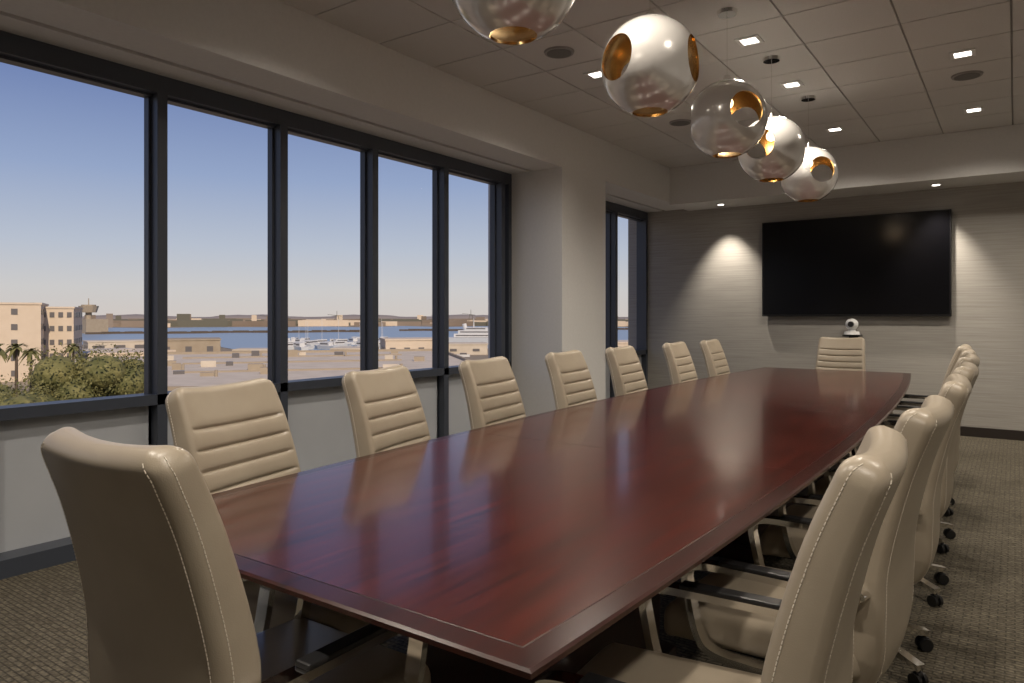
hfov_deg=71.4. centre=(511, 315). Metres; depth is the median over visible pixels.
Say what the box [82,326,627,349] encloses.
harbour water
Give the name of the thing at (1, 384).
tree
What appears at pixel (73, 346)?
palm tree
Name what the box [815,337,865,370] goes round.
chair
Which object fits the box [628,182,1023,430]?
wall
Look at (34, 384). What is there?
tree
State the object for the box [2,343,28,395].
palm tree
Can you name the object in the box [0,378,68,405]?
tree
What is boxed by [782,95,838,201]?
pendant light
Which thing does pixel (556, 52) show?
ceiling speaker
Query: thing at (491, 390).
chair
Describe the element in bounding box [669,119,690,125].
ceiling speaker
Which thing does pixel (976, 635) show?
floor
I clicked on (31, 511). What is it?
panels
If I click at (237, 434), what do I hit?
chair
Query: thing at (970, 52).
recessed light
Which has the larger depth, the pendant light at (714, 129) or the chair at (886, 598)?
the pendant light at (714, 129)
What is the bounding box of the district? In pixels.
[75,337,627,361]
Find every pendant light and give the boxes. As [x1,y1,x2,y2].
[452,0,574,44]
[601,10,698,116]
[691,7,767,157]
[738,55,804,181]
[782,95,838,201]
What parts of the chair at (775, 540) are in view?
seat, backrest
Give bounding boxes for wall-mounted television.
[762,209,951,315]
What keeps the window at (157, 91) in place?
in the wall at (273, 53)
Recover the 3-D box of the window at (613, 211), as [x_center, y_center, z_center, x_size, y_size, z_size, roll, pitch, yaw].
[1.138,-0.065,8.718,0.210,2.670,2.320,0,0,35]
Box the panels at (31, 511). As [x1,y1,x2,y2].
[0,374,470,552]
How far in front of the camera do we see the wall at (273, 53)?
5.29 m
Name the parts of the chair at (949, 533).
backrest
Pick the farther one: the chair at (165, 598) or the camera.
the camera
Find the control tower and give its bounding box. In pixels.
[78,298,107,332]
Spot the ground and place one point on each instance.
(472, 357)
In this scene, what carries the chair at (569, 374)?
on the floor
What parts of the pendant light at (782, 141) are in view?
bulb, cord and canopy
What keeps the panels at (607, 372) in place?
attached to the window at (613, 211)
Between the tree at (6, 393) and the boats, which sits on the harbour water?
the boats
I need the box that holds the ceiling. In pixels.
[278,0,1023,167]
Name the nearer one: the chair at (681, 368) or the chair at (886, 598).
the chair at (886, 598)
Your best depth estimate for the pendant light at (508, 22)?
2.37 m
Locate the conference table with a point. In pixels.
(520, 550)
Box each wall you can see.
[0,0,680,416]
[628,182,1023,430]
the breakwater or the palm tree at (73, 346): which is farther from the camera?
the breakwater
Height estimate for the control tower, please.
27.000 m
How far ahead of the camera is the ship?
336.32 m
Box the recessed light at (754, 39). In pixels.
[735,34,763,46]
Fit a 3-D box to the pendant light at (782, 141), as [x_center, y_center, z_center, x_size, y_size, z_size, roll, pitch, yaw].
[1.836,-1.390,5.040,0.459,0.860,0.446,0,0,35]
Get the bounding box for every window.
[0,30,511,579]
[605,201,647,397]
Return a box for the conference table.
[211,367,910,682]
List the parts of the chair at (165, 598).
backrest, seat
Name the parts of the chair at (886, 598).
seat, backrest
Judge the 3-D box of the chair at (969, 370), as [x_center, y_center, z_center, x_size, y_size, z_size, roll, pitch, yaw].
[1.795,0.742,3.359,0.676,1.055,0.582,0,0,35]
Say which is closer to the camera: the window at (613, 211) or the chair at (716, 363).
the chair at (716, 363)
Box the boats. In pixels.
[288,319,387,349]
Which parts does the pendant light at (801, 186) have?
cord and canopy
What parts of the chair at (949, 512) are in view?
backrest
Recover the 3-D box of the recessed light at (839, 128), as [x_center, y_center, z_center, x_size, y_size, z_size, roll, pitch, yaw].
[3.140,-1.817,6.933,0.150,0.014,0.150,0,0,35]
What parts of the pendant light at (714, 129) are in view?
cord and canopy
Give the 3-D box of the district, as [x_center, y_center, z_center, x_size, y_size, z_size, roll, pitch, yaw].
[-52.229,9.670,216.229,223.099,7.200,163.175,0,0,35]
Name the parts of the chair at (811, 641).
seat, backrest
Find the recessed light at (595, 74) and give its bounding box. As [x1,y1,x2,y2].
[583,69,601,79]
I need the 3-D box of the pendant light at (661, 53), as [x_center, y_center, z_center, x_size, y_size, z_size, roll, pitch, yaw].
[0.645,-1.390,3.363,0.446,0.860,0.459,0,0,35]
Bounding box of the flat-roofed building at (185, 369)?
[168,349,469,390]
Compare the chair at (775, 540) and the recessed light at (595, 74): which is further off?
the recessed light at (595, 74)
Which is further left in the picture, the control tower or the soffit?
the control tower
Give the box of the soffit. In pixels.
[669,124,1023,210]
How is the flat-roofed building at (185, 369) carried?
on the ground
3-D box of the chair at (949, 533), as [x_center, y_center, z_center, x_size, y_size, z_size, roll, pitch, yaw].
[2.257,0.742,4.060,0.676,1.055,0.582,0,0,37]
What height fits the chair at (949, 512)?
1.055 m
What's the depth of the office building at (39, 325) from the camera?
145.71 m
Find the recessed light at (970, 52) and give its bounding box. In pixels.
[949,48,975,59]
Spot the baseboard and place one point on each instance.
(964, 431)
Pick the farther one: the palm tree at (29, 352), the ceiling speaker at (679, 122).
the palm tree at (29, 352)
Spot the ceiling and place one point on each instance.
(876, 70)
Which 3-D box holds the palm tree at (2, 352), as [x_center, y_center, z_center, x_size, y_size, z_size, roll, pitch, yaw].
[-78.982,8.766,109.514,3.863,9.007,3.748,0,0,35]
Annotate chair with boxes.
[40,427,430,682]
[165,378,369,633]
[342,365,430,457]
[458,356,525,429]
[535,425,907,682]
[545,350,597,409]
[604,345,647,396]
[662,341,697,384]
[664,395,953,682]
[700,339,729,376]
[760,373,971,682]
[808,362,978,606]
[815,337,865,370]
[837,354,979,553]
[883,348,976,515]
[884,344,971,427]
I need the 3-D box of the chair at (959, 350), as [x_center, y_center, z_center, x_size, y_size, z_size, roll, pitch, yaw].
[3.142,0.742,5.493,0.676,1.055,0.582,0,0,35]
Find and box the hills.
[82,314,627,318]
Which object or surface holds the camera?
attached to the wall at (705, 266)
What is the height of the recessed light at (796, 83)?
0.014 m
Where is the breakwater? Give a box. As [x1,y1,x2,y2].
[85,328,627,333]
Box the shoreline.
[84,313,627,326]
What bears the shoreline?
on the ground
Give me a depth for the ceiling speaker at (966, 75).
5.35 m
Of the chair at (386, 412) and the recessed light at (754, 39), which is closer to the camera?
the chair at (386, 412)
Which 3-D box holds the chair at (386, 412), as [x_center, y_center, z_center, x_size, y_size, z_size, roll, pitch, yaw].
[-0.294,0.742,2.852,0.676,1.055,0.582,0,0,22]
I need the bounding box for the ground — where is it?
[1,317,627,390]
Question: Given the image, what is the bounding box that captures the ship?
[449,320,487,342]
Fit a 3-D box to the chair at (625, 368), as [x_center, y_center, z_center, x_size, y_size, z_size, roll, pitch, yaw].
[1.014,0.742,4.910,0.676,1.055,0.582,0,0,30]
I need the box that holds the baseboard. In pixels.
[960,426,1023,440]
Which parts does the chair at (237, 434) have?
backrest, seat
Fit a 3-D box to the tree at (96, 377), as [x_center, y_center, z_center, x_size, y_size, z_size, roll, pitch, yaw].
[-28.158,7.496,47.861,7.705,11.547,7.146,0,0,-8]
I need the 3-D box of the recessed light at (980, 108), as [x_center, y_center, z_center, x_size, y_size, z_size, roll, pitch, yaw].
[4.067,-1.817,6.279,0.150,0.014,0.150,0,0,35]
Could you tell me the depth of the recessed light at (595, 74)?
5.36 m
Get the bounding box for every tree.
[0,344,10,362]
[0,374,23,395]
[0,376,23,401]
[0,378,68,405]
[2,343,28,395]
[18,347,43,390]
[22,356,85,391]
[23,342,143,400]
[62,343,83,361]
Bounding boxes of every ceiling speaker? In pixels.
[544,46,573,58]
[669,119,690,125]
[951,70,983,80]
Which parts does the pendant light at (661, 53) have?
cord and canopy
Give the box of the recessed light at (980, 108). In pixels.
[963,106,983,113]
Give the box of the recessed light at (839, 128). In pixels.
[825,126,844,132]
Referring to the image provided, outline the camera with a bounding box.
[842,318,861,337]
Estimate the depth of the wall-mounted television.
8.05 m
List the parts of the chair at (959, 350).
seat, backrest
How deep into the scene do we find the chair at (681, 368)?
5.79 m
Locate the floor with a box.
[0,436,1023,682]
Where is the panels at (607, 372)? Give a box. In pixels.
[605,355,640,398]
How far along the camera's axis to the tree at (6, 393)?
46.87 m
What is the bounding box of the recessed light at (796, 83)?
[779,80,803,88]
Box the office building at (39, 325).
[0,302,82,381]
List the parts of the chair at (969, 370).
seat, backrest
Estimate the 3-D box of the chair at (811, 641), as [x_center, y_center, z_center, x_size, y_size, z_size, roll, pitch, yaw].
[0.391,0.742,1.403,0.676,1.055,0.582,0,0,32]

